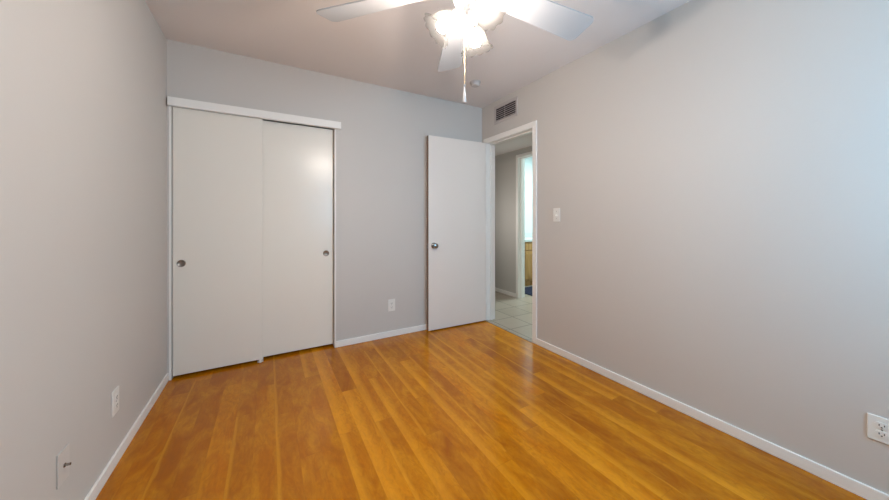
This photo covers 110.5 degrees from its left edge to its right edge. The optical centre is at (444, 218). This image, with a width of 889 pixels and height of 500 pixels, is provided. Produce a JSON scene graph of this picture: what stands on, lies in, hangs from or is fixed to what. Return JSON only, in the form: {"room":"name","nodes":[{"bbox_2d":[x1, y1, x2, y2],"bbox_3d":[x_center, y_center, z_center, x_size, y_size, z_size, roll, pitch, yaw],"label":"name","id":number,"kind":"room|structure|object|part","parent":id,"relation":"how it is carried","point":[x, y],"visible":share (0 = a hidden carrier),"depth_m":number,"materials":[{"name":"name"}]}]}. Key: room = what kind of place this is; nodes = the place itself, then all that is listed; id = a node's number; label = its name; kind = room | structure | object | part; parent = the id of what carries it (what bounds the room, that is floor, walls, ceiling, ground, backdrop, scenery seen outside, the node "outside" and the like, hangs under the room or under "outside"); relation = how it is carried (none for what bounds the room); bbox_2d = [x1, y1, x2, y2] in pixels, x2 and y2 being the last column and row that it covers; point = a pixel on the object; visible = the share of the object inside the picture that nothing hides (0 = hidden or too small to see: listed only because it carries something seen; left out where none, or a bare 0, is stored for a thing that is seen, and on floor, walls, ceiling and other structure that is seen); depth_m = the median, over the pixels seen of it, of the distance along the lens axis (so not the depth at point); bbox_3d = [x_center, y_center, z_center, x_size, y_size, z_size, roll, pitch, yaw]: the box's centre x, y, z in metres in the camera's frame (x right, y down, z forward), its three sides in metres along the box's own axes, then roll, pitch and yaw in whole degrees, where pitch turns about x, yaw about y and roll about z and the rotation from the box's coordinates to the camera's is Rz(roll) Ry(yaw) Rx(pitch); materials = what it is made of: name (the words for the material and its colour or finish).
{"room":"empty bedroom","nodes":[
{"label":"empty bedroom","id":0,"kind":"room"},
{"bbox_2d":[0,0,166,499],"bbox_3d":[-1.274,-0.060,0.844,0.115,2.440,4.560,0,0,-30],"label":"wall","id":1,"kind":"structure","parent":0,"point":[83,83],"depth_m":1.16,"materials":[{"name":"grey paint"}]},
{"bbox_2d":[57,443,70,488],"bbox_3d":[-1.338,0.872,1.092,0.020,0.116,0.072,0,0,-30],"label":"cable plate","id":2,"kind":"object","parent":1,"relation":"attached to","point":[63,458],"visible":1,"depth_m":1.09,"materials":[{"name":"grey plastic"}]},
{"bbox_2d":[111,386,118,417],"bbox_3d":[-1.553,0.864,1.458,0.009,0.116,0.072,0,0,-30],"label":"wall outlet","id":3,"kind":"object","parent":1,"relation":"attached to","point":[115,394],"visible":1,"depth_m":1.45,"materials":[{"name":"white plastic"}]},
{"bbox_2d":[84,373,168,499],"bbox_3d":[-1.061,1.132,0.600,0.012,0.056,3.695,0,0,-30],"label":"baseboard","id":4,"kind":"structure","parent":1,"relation":"attached to","point":[102,479],"depth_m":1.52,"materials":[{"name":"white paint"}]},
{"bbox_2d":[169,106,172,379],"bbox_3d":[-1.995,0.168,2.260,0.014,1.985,0.117,0,0,-30],"label":"trim","id":5,"kind":"structure","parent":1,"relation":"attached to","point":[170,107],"depth_m":2.21,"materials":[{"name":"white paint"}]},
{"bbox_2d":[167,39,481,372],"bbox_3d":[-0.803,-0.060,2.942,2.785,2.440,0.115,0,0,-30],"label":"wall","id":6,"kind":"structure","parent":0,"point":[381,140],"depth_m":2.91,"materials":[{"name":"grey paint"}]},
{"bbox_2d":[173,107,262,375],"bbox_3d":[-1.723,0.168,2.372,0.559,1.943,0.034,0,0,-30],"label":"door","id":7,"kind":"structure","parent":6,"relation":"in","point":[218,157],"depth_m":2.35,"materials":[{"name":"beige paint"}]},
{"bbox_3d":[-1.916,0.328,2.245,0.052,0.052,0.006,0,0,-30],"label":"finger pull","id":8,"kind":"part","parent":7,"relation":"part of","materials":[{"name":"silver metal"}]},
{"bbox_2d":[167,96,340,129],"bbox_3d":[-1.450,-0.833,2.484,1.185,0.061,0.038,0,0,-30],"label":"trim","id":9,"kind":"structure","parent":6,"relation":"attached to","point":[171,101],"depth_m":2.42,"materials":[{"name":"white paint"}]},
{"bbox_2d":[263,120,332,356],"bbox_3d":[-1.276,0.167,2.671,0.585,1.945,0.034,0,0,-30],"label":"door","id":10,"kind":"structure","parent":6,"relation":"in","point":[297,159],"depth_m":2.66,"materials":[{"name":"beige paint"}]},
{"bbox_2d":[332,129,335,347],"bbox_3d":[-1.009,0.168,2.818,0.012,1.985,0.125,0,0,-30],"label":"trim","id":11,"kind":"structure","parent":6,"relation":"attached to","point":[334,130],"depth_m":2.77,"materials":[{"name":"white paint"}]},
{"bbox_2d":[336,324,426,347],"bbox_3d":[-0.277,1.132,3.169,1.606,0.056,0.012,0,0,-30],"label":"baseboard","id":12,"kind":"structure","parent":6,"relation":"attached to","point":[371,337],"depth_m":2.96,"materials":[{"name":"white paint"}]},
{"bbox_2d":[388,299,394,311],"bbox_3d":[-0.520,0.853,3.032,0.072,0.116,0.009,0,0,-30],"label":"wall outlet","id":13,"kind":"object","parent":6,"relation":"attached to","point":[391,303],"visible":1,"depth_m":3.03,"materials":[{"name":"white plastic"}]},
{"bbox_2d":[145,0,690,107],"bbox_3d":[-0.015,-1.330,1.563,3.015,0.100,4.560,0,0,-30],"label":"ceiling","id":14,"kind":"structure","parent":0,"point":[399,48],"depth_m":2.21,"materials":[{"name":"white paint"}]},
{"bbox_2d":[316,0,593,103],"bbox_3d":[0.123,-0.874,1.250,1.338,0.812,1.340,0,0,-30],"label":"ceiling fan","id":15,"kind":"object","parent":14,"relation":"hanging from","point":[567,23],"visible":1,"depth_m":1.42,"materials":[{"name":"grey"}]},
{"bbox_3d":[-0.331,-0.956,1.387,0.505,0.044,0.145,0,0,18],"label":"blade","id":16,"kind":"part","parent":15,"relation":"part of","materials":[{"name":"grey"}]},
{"bbox_3d":[0.002,-0.786,1.251,0.067,0.066,0.054,0,0,-30],"label":"bulb","id":17,"kind":"part","parent":15,"relation":"part of","materials":[{"name":"white glass"}]},
{"bbox_3d":[0.051,-0.938,1.693,0.145,0.044,0.505,0,0,-5],"label":"blade","id":18,"kind":"part","parent":15,"relation":"part of","materials":[{"name":"grey"}]},
{"bbox_3d":[0.062,-0.853,1.250,0.039,0.072,0.022,0,0,-3],"label":"light arm","id":19,"kind":"part","parent":15,"relation":"part of","materials":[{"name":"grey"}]},
{"bbox_3d":[0.081,-0.706,1.252,0.003,0.331,0.003,0,0,-30],"label":"pull chain","id":20,"kind":"part","parent":15,"relation":"part of","materials":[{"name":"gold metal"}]},
{"bbox_3d":[0.081,-0.505,1.252,0.017,0.074,0.017,0,0,-30],"label":"pull knob","id":21,"kind":"part","parent":15,"relation":"part of","materials":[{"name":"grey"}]},
{"bbox_3d":[0.107,-0.852,1.281,0.023,0.072,0.048,0,0,26],"label":"light arm","id":22,"kind":"part","parent":15,"relation":"part of","materials":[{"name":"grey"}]},
{"bbox_3d":[0.130,-0.780,1.339,0.062,0.068,0.057,0,0,-30],"label":"bulb","id":23,"kind":"part","parent":15,"relation":"part of","materials":[{"name":"white glass"}]},
{"bbox_3d":[0.145,-0.788,1.152,0.052,0.064,0.071,0,0,-30],"label":"bulb","id":24,"kind":"part","parent":15,"relation":"part of","materials":[{"name":"white glass"}]},
{"bbox_3d":[0.489,-0.956,1.447,0.508,0.044,0.147,0,0,-30],"label":"blade","id":25,"kind":"part","parent":15,"relation":"part of","materials":[{"name":"grey"}]},
{"bbox_2d":[470,80,480,87],"bbox_3d":[0.289,-1.262,2.901,0.104,0.037,0.104,0,0,-30],"label":"smoke detector","id":26,"kind":"object","parent":14,"relation":"attached to","point":[474,83],"visible":1,"depth_m":2.87,"materials":[{"name":"grey paint"}]},
{"bbox_2d":[95,285,866,499],"bbox_3d":[0.952,1.210,2.724,5.845,0.100,5.615,0,0,-30],"label":"floor","id":27,"kind":"structure","parent":0,"point":[480,410],"depth_m":1.65,"materials":[{"name":"brown wood"}]},
{"bbox_2d":[486,320,531,341],"bbox_3d":[0.649,1.157,3.192,0.028,0.006,0.701,0,0,-30],"label":"threshold","id":28,"kind":"object","parent":27,"relation":"on","point":[486,320],"visible":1,"depth_m":3.15,"materials":[{"name":"tile"}]},
{"bbox_2d":[525,233,531,285],"bbox_3d":[1.589,0.720,5.636,1.470,0.880,0.579,0,0,-30],"label":"vanity cabinet","id":29,"kind":"object","parent":27,"relation":"on","point":[528,236],"visible":0.13,"depth_m":5.25,"materials":[{"name":"brown wood"}]},
{"bbox_3d":[1.439,0.477,5.257,0.185,0.125,0.018,0,0,-30],"label":"drawer","id":30,"kind":"part","parent":29,"relation":"part of","materials":[{"name":"brown wood"}]},
{"bbox_2d":[525,233,531,241],"bbox_3d":[1.585,0.338,5.642,1.470,0.115,0.565,0,0,-30],"label":"countertop","id":31,"kind":"structure","parent":29,"relation":"on","point":[528,236],"depth_m":5.81,"materials":[{"name":"white"}]},
{"bbox_3d":[1.439,0.795,5.257,0.185,0.470,0.018,0,0,-30],"label":"cabinet door","id":32,"kind":"part","parent":29,"relation":"part of","materials":[{"name":"brown wood"}]},
{"bbox_3d":[1.444,0.795,5.248,0.105,0.390,0.004,0,0,-30],"label":"inset panel","id":33,"kind":"part","parent":29,"relation":"part of","materials":[{"name":"brown wood"}]},
{"bbox_2d":[525,286,531,295],"bbox_3d":[1.665,1.153,4.867,0.880,0.014,0.800,0,0,-30],"label":"bath rug","id":34,"kind":"object","parent":27,"relation":"on","point":[528,290],"visible":0.09,"depth_m":4.90,"materials":[{"name":"blue fabric"}]},
{"bbox_2d":[495,146,531,292],"bbox_3d":[1.531,-0.060,3.812,0.120,2.440,4.300,0,0,-30],"label":"wall","id":35,"kind":"structure","parent":0,"point":[505,164],"depth_m":4.71,"materials":[{"name":"grey paint"}]},
{"bbox_2d":[495,287,515,296],"bbox_3d":[0.753,1.132,5.041,0.012,0.056,1.193,0,0,-30],"label":"baseboard","id":36,"kind":"structure","parent":35,"relation":"attached to","point":[496,289],"depth_m":4.71,"materials":[{"name":"white paint"}]},
{"bbox_2d":[516,151,531,297],"bbox_3d":[1.298,0.117,4.208,0.134,2.085,0.790,0,0,-30],"label":"door frame","id":37,"kind":"structure","parent":35,"relation":"attached to","point":[520,159],"depth_m":4.50,"materials":[{"name":"white paint"}]},
{"bbox_2d":[495,133,531,155],"bbox_3d":[1.092,-1.050,3.561,0.890,0.100,4.300,0,0,-30],"label":"ceiling","id":38,"kind":"structure","parent":0,"point":[524,141],"depth_m":4.17,"materials":[{"name":"white paint"}]},
{"bbox_2d":[525,157,531,232],"bbox_3d":[2.423,-0.060,4.206,1.820,2.440,4.100,0,0,-30],"label":"wall","id":39,"kind":"structure","parent":0,"point":[528,161],"depth_m":6.00,"materials":[{"name":"white paint"}]},
{"bbox_2d":[482,0,888,494],"bbox_3d":[0.982,-0.060,2.741,0.115,2.440,5.615,0,0,-30],"label":"wall","id":40,"kind":"structure","parent":0,"point":[716,172],"depth_m":1.64,"materials":[{"name":"grey paint"}]},
{"bbox_2d":[494,96,517,124],"bbox_3d":[0.634,-1.121,3.221,0.013,0.193,0.365,0,0,-30],"label":"air vent","id":41,"kind":"object","parent":40,"relation":"in","point":[509,109],"visible":1,"depth_m":3.20,"materials":[{"name":"white metal"}]},
{"bbox_2d":[483,120,536,343],"bbox_3d":[0.702,0.128,3.222,0.129,2.065,0.805,0,0,-30],"label":"door frame","id":42,"kind":"structure","parent":40,"relation":"attached to","point":[531,127],"depth_m":3.50,"materials":[{"name":"white paint"}]},
{"bbox_2d":[427,135,485,330],"bbox_3d":[0.144,0.149,3.326,0.735,1.998,0.159,0,0,-28],"label":"door","id":43,"kind":"structure","parent":42,"relation":"attached to","point":[456,168],"depth_m":3.29,"materials":[{"name":"beige paint"}]},
{"bbox_3d":[-0.095,0.280,3.146,0.062,0.062,0.062,0,0,-28],"label":"knob","id":44,"kind":"part","parent":43,"relation":"part of","materials":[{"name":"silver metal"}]},
{"bbox_2d":[553,208,559,221],"bbox_3d":[0.959,-0.030,2.647,0.018,0.116,0.070,0,0,-30],"label":"light switch","id":45,"kind":"object","parent":40,"relation":"attached to","point":[556,211],"visible":1,"depth_m":2.65,"materials":[{"name":"white plastic"}]},
{"bbox_2d":[537,338,888,499],"bbox_3d":[1.557,1.132,1.607,0.012,0.056,2.846,0,0,-30],"label":"baseboard","id":46,"kind":"structure","parent":40,"relation":"attached to","point":[854,486],"depth_m":1.61,"materials":[{"name":"white paint"}]},
{"bbox_2d":[867,413,888,444],"bbox_3d":[1.766,0.854,1.245,0.009,0.102,0.072,0,0,-30],"label":"wall outlet","id":47,"kind":"object","parent":40,"relation":"attached to","point":[877,426],"visible":1,"depth_m":1.25,"materials":[{"name":"white plastic"}]},
{"bbox_2d":[875,421,888,430],"bbox_3d":[1.763,0.837,1.244,0.003,0.024,0.034,0,0,-30],"label":"socket","id":48,"kind":"object","parent":47,"relation":"attached to","point":[879,425],"depth_m":1.24,"materials":[{"name":"white plastic"}]},
{"bbox_2d":[875,430,888,438],"bbox_3d":[1.763,0.871,1.244,0.003,0.024,0.034,0,0,-30],"label":"socket","id":49,"kind":"object","parent":47,"relation":"attached to","point":[879,434],"depth_m":1.24,"materials":[{"name":"white plastic"}]}
]}

